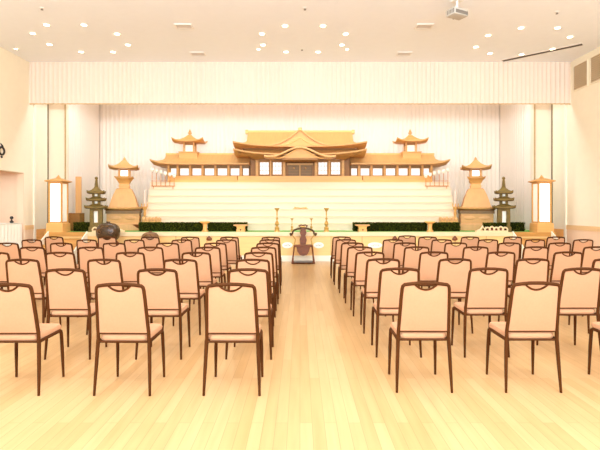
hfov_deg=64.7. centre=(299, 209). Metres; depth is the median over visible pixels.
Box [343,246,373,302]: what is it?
banquet chair
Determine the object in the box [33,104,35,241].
trim
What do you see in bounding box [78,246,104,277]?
banquet chair
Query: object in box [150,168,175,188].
rack
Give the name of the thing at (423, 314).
banquet chair
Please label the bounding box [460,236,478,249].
banquet chair
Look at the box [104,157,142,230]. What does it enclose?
lantern tower
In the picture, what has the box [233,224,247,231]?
stand
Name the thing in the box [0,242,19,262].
banquet chair
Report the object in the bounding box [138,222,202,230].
box hedge
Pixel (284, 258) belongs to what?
plinth
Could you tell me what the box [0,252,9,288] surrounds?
banquet chair
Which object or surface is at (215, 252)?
banquet chair
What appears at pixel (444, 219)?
rail
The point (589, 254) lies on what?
banquet chair
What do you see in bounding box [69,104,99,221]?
curtain
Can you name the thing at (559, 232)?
trim
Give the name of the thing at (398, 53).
ceiling vent
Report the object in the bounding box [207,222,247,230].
box hedge
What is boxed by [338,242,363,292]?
banquet chair
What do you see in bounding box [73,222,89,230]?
box hedge
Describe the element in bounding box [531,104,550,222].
wall
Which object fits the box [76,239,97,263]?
banquet chair
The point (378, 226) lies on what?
box hedge
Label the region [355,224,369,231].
stand
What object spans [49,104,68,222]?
wall
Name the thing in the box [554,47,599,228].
wall
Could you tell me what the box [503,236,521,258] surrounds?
banquet chair
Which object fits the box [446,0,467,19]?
projector
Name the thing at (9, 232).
tablecloth
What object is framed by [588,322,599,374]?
banquet chair
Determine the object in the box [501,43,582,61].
ceiling vent
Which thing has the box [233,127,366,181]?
shrine hall
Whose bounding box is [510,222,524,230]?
box hedge
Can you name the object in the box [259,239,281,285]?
banquet chair
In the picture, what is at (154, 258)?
banquet chair
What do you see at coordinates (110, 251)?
banquet chair
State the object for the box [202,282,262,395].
banquet chair
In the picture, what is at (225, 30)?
ceiling
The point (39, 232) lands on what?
trim
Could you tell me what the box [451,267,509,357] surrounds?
banquet chair
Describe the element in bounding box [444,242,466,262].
banquet chair
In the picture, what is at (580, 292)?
banquet chair
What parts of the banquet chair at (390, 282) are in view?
leg, leg, seat, seat frame, backrest, frame, leg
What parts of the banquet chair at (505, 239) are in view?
backrest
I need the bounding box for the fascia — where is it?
[88,232,511,235]
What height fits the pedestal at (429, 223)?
0.310 m
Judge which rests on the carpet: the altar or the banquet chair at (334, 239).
the altar
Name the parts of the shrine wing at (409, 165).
pane, pane, post, pane, post, pane, post, pane, post, pane, post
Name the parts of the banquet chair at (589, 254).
frame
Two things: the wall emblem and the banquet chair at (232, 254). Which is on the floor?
the banquet chair at (232, 254)
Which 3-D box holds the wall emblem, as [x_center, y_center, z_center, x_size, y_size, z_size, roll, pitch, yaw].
[-7.888,-1.570,12.530,0.060,0.396,0.272,0,0,0]
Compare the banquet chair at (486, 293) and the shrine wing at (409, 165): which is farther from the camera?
the shrine wing at (409, 165)
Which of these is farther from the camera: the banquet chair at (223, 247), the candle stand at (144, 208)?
the candle stand at (144, 208)
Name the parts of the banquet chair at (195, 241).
frame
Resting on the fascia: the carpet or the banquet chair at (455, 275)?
the carpet
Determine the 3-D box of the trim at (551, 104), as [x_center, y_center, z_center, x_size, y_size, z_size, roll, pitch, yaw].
[7.907,-1.583,14.830,0.060,4.455,0.060,0,0,0]
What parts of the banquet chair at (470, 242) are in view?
frame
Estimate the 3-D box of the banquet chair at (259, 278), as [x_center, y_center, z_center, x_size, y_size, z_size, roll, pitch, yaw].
[-0.509,1.032,4.917,0.469,0.918,0.510,0,0,1]
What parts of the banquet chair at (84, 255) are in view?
backrest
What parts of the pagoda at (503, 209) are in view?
post, post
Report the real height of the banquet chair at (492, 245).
0.918 m
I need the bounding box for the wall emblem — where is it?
[0,143,4,157]
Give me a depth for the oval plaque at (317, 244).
13.73 m
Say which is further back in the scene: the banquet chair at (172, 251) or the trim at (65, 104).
the trim at (65, 104)
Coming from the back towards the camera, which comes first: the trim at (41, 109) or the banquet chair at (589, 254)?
the trim at (41, 109)
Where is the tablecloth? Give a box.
[0,223,21,247]
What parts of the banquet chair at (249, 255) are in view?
backrest, frame, leg, leg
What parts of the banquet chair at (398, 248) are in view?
frame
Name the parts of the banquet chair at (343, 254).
leg, backrest, frame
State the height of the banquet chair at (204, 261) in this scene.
0.918 m
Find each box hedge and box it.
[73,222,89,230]
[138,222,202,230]
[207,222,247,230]
[352,222,427,230]
[432,222,460,230]
[482,222,506,229]
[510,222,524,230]
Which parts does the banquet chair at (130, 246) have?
frame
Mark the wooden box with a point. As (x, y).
(73, 217)
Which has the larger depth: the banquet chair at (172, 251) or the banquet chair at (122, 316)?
the banquet chair at (172, 251)
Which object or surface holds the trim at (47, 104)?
attached to the wall at (56, 111)
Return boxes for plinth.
[242,256,333,260]
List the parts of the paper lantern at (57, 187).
post, paper pane, post, paper pane, post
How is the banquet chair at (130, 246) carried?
on the floor
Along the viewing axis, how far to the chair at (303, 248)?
13.17 m
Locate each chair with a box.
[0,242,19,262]
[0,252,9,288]
[0,282,64,395]
[5,259,60,324]
[19,246,45,277]
[21,239,44,285]
[44,268,106,359]
[45,236,63,252]
[45,252,87,317]
[50,242,78,268]
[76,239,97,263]
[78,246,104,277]
[86,259,123,334]
[93,282,164,395]
[98,237,116,247]
[103,242,126,263]
[115,252,145,286]
[124,239,144,255]
[135,268,190,359]
[137,246,163,273]
[141,237,159,249]
[156,242,180,263]
[162,259,204,334]
[171,239,192,263]
[181,237,199,255]
[181,252,217,308]
[193,246,225,303]
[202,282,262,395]
[203,242,230,288]
[215,239,238,281]
[220,237,241,270]
[225,268,273,359]
[236,259,273,319]
[244,252,276,317]
[251,246,278,303]
[256,242,280,293]
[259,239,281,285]
[261,237,281,261]
[290,224,316,263]
[330,236,351,277]
[333,239,355,284]
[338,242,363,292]
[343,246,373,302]
[350,251,384,315]
[360,258,399,333]
[371,267,421,357]
[382,239,402,262]
[388,281,452,392]
[392,242,415,266]
[398,235,415,245]
[400,246,429,287]
[417,236,436,253]
[418,251,448,285]
[430,239,451,255]
[436,258,472,333]
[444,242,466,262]
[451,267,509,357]
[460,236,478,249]
[460,246,488,301]
[477,239,497,253]
[484,251,514,316]
[486,281,561,392]
[497,242,519,287]
[498,258,549,321]
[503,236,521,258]
[509,246,548,287]
[524,239,544,249]
[536,267,599,347]
[545,236,564,246]
[548,242,570,269]
[549,251,582,316]
[568,259,599,333]
[571,239,592,254]
[582,246,599,272]
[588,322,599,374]
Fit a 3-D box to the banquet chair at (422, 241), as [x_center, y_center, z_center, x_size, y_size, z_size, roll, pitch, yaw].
[2.777,1.032,10.532,0.469,0.918,0.510,0,0,1]
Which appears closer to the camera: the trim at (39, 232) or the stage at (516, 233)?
the stage at (516, 233)
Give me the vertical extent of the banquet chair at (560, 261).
0.918 m
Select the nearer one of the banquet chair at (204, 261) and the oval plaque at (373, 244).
the banquet chair at (204, 261)
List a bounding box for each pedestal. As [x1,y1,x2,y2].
[200,221,209,231]
[425,221,434,231]
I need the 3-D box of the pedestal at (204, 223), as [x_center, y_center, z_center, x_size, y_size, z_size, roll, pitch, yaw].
[-2.838,0.490,14.160,0.317,0.310,0.317,0,0,0]
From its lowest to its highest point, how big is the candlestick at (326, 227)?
0.704 m
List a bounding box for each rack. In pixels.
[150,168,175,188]
[424,168,449,188]
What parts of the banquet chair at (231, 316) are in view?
leg, leg, backrest, rail, frame, seat, seat frame, leg, leg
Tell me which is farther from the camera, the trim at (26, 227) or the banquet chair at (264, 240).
the trim at (26, 227)
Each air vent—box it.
[573,59,587,91]
[590,52,599,84]
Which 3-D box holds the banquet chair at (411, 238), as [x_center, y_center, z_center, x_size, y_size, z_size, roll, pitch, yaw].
[2.427,1.032,10.992,0.469,0.918,0.510,0,0,0]
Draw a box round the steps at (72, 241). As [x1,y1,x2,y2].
[41,231,87,263]
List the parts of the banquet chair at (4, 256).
backrest, frame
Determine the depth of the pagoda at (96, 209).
14.18 m
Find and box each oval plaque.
[282,242,291,247]
[313,242,323,247]
[368,242,381,247]
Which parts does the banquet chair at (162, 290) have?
leg, backrest, frame, rail, seat, seat frame, leg, leg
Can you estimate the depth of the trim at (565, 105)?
14.03 m
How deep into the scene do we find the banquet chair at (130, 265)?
6.55 m
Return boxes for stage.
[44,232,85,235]
[59,236,550,255]
[514,232,555,235]
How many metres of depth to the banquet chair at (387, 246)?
9.39 m
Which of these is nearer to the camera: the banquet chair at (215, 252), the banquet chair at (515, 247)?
the banquet chair at (215, 252)
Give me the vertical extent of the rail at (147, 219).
0.443 m
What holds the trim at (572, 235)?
attached to the wall at (583, 113)
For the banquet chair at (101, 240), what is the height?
0.918 m
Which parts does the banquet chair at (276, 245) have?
frame, backrest, leg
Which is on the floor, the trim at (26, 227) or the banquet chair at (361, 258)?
the banquet chair at (361, 258)
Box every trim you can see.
[24,225,33,229]
[24,229,32,241]
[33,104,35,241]
[36,104,46,228]
[36,229,45,239]
[47,104,48,222]
[65,104,65,179]
[534,104,534,179]
[551,104,552,222]
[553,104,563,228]
[554,229,563,238]
[564,104,566,242]
[566,225,599,231]
[567,229,599,249]
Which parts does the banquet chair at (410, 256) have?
frame, backrest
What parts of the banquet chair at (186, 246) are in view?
backrest, frame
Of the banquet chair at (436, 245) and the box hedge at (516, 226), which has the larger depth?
the box hedge at (516, 226)
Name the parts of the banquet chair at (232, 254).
backrest, frame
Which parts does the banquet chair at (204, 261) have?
backrest, frame, seat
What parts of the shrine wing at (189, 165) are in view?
post, pane, post, pane, post, pane, post, pane, post, pane, pane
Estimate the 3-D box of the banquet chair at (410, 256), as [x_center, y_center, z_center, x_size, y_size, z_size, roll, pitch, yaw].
[1.850,1.032,7.757,0.469,0.918,0.510,0,0,-1]
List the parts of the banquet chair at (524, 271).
backrest, frame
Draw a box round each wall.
[0,47,45,239]
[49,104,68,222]
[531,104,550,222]
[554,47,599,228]
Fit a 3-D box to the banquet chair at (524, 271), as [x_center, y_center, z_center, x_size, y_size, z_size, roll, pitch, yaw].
[2.785,1.032,5.907,0.469,0.918,0.510,0,0,0]
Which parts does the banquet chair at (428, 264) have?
backrest, frame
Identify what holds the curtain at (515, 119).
hanging from the ceiling
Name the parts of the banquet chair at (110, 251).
frame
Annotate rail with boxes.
[142,217,160,221]
[439,217,457,222]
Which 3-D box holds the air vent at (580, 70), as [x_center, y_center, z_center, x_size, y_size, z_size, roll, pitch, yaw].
[7.885,-3.774,13.330,0.030,0.740,0.700,0,0,0]
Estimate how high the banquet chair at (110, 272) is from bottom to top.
0.918 m
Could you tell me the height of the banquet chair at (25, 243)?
0.918 m
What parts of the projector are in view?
ceiling plate, panel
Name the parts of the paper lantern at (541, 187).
post, paper pane, post, paper pane, post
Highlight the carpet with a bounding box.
[70,230,529,231]
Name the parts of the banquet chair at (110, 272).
leg, backrest, frame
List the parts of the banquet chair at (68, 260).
leg, backrest, frame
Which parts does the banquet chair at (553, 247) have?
frame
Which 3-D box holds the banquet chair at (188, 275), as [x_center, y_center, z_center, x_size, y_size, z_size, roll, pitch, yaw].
[-1.416,1.032,5.842,0.469,0.918,0.510,0,0,0]
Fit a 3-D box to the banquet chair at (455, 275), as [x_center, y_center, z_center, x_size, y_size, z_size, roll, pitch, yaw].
[1.855,1.032,5.907,0.469,0.918,0.510,0,0,0]
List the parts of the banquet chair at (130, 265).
backrest, frame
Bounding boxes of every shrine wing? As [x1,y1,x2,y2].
[150,130,249,181]
[350,130,449,181]
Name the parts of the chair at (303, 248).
seat, arm rail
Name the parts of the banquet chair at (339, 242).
leg, frame, backrest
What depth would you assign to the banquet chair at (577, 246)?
9.38 m
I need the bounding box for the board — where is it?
[75,177,81,212]
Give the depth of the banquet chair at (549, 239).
10.30 m
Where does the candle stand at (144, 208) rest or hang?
on the carpet
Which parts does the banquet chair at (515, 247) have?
backrest, frame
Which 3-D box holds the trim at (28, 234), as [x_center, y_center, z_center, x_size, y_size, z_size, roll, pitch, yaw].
[-7.893,0.970,13.805,0.015,0.800,0.430,0,0,0]
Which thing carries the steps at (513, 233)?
on the floor
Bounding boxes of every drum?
[96,222,119,244]
[141,231,158,238]
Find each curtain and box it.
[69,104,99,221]
[100,104,499,222]
[500,104,530,229]
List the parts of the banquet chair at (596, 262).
leg, frame, backrest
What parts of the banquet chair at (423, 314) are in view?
leg, leg, seat, seat frame, rail, backrest, frame, leg, leg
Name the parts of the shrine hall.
post, pane, post, pane, post, door, tympanum moulding, gable moulding, door frame, door, post, pane, post, pane, post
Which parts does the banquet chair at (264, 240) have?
backrest, frame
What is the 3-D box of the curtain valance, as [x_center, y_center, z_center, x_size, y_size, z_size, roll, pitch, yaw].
[0.000,-3.689,13.795,15.760,1.232,0.034,0,0,0]
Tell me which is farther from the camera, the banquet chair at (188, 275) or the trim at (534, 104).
the trim at (534, 104)
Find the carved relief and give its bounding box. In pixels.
[475,225,507,231]
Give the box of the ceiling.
[0,0,599,61]
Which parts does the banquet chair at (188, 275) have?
backrest, frame, seat, seat frame, leg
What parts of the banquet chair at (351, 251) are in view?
leg, leg, backrest, frame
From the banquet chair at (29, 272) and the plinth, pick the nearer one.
the banquet chair at (29, 272)
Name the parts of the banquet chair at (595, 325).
leg, seat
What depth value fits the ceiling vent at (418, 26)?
11.09 m
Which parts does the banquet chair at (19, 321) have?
leg, backrest, rail, frame, seat frame, seat, leg, leg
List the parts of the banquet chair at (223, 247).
backrest, frame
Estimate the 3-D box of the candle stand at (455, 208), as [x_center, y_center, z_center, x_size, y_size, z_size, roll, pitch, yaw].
[4.866,0.009,14.860,0.208,1.272,0.156,0,0,0]
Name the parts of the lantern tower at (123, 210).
cornice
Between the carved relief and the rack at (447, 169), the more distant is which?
the rack at (447, 169)
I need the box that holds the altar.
[143,182,456,229]
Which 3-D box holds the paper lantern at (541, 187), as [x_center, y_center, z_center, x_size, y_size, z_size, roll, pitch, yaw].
[7.133,-0.197,14.000,0.550,1.685,0.550,0,0,0]
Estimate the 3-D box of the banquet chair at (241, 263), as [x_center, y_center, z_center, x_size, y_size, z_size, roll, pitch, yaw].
[-0.554,1.032,5.842,0.469,0.918,0.510,0,0,1]
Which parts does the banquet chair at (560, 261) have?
frame, backrest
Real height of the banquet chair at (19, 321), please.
0.918 m
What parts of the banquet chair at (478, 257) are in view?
backrest, frame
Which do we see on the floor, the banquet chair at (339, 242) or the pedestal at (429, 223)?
the banquet chair at (339, 242)
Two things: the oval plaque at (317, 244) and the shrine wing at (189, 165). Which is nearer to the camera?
the oval plaque at (317, 244)
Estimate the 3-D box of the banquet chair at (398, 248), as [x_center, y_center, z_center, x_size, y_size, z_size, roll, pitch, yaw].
[1.869,1.032,8.682,0.469,0.918,0.510,0,0,-1]
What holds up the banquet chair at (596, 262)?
on the floor
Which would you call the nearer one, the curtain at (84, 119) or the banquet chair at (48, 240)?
the banquet chair at (48, 240)
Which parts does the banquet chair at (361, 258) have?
leg, leg, seat, frame, backrest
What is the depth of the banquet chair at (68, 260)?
6.54 m
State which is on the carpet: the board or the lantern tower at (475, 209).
the lantern tower at (475, 209)
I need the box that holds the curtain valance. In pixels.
[29,62,570,104]
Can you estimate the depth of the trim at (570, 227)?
13.16 m
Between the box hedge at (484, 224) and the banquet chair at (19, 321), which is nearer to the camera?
the banquet chair at (19, 321)
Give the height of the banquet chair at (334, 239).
0.918 m
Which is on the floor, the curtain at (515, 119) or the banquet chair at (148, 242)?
the banquet chair at (148, 242)
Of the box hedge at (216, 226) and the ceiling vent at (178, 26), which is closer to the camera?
the ceiling vent at (178, 26)
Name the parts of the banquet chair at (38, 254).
frame, backrest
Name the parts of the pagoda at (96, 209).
post, post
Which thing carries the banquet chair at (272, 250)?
on the floor
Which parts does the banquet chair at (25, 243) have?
backrest, frame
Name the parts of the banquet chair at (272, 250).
backrest, frame, leg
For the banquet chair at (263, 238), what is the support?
on the floor
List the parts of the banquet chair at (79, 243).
backrest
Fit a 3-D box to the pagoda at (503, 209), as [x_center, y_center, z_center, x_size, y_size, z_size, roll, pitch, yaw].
[6.155,-0.182,14.330,0.610,1.655,0.610,0,0,17]
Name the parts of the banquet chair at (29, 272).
backrest, frame, seat, leg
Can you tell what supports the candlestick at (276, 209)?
on the carpet
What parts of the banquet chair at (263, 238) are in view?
frame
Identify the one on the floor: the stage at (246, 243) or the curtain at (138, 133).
the stage at (246, 243)
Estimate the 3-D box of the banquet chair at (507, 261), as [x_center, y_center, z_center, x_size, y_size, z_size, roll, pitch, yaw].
[2.794,1.032,6.832,0.469,0.918,0.510,0,0,-1]
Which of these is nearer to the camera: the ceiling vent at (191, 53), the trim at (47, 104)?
the ceiling vent at (191, 53)
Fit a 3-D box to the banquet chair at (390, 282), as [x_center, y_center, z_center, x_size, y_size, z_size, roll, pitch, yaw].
[1.000,1.032,4.982,0.469,0.918,0.510,0,0,0]
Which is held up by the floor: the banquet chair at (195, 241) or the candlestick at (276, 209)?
the banquet chair at (195, 241)
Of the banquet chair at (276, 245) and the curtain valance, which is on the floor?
the banquet chair at (276, 245)
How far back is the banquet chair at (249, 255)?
6.54 m
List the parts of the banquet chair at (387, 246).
backrest, frame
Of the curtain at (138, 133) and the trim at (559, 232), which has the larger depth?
the curtain at (138, 133)
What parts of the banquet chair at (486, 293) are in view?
leg, leg, seat, seat frame, rail, backrest, frame, leg, leg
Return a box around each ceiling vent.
[174,24,193,28]
[190,52,205,55]
[396,52,411,55]
[414,24,433,28]
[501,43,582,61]
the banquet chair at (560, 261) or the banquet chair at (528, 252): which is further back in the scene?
the banquet chair at (528, 252)
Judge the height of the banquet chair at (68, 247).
0.918 m
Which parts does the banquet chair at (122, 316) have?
leg, leg, backrest, frame, rail, seat frame, seat, leg, leg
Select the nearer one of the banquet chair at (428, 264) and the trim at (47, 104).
the banquet chair at (428, 264)
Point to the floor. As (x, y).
(324, 385)
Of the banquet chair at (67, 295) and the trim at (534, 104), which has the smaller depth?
the banquet chair at (67, 295)
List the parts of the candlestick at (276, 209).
stem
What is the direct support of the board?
on the wooden box
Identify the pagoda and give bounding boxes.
[84,177,107,231]
[492,177,515,231]
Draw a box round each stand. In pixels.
[141,190,147,217]
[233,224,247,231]
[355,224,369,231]
[452,190,458,217]
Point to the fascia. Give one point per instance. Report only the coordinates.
(89, 233)
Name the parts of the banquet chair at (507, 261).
frame, backrest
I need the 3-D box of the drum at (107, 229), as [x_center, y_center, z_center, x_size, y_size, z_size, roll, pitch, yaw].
[-5.341,0.905,13.200,0.622,1.169,0.602,0,0,0]
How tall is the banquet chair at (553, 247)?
0.918 m
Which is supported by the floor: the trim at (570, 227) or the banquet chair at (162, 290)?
the banquet chair at (162, 290)
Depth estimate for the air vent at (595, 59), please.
12.66 m
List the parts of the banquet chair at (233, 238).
frame, backrest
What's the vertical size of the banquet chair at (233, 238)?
0.918 m
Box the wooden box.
[69,213,84,230]
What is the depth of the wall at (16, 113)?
13.49 m
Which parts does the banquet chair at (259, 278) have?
leg, backrest, frame, seat, leg, leg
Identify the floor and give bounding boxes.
[0,261,599,449]
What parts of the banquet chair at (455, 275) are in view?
backrest, frame, seat, leg, leg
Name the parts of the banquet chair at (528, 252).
backrest, frame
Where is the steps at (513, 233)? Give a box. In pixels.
[512,231,557,258]
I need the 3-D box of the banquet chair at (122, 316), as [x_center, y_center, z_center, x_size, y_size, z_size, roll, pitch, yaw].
[-1.425,1.032,3.992,0.469,0.918,0.510,0,0,1]
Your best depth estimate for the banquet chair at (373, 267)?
5.71 m
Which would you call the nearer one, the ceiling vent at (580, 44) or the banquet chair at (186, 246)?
the banquet chair at (186, 246)
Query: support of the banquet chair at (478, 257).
on the floor
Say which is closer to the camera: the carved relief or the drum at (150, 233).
the drum at (150, 233)
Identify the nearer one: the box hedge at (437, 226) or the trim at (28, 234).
the trim at (28, 234)
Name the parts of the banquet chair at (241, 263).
backrest, frame, leg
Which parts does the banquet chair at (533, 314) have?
leg, leg, seat, seat frame, rail, leg, frame, backrest, leg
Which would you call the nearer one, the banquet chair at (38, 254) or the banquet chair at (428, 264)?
the banquet chair at (428, 264)
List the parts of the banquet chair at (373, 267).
leg, leg, seat frame, seat, backrest, frame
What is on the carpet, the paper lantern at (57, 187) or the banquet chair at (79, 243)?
the paper lantern at (57, 187)
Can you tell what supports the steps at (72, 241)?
on the floor
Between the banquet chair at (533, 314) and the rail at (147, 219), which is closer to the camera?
the banquet chair at (533, 314)
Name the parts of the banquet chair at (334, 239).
frame, backrest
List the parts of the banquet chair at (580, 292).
leg, seat, seat frame, rail, backrest, frame, leg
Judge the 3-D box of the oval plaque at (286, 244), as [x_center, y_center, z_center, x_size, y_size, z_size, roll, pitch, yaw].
[-0.368,1.021,13.737,0.302,0.174,0.024,0,0,0]
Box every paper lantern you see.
[44,175,71,231]
[528,175,555,231]
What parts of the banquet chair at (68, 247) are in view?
backrest, frame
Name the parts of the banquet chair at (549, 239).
backrest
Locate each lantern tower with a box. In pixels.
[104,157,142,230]
[457,157,495,230]
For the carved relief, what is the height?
0.200 m
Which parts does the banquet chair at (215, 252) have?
backrest, frame, seat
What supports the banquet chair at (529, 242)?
on the floor
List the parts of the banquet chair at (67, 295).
leg, backrest, leg, frame, rail, seat frame, seat, leg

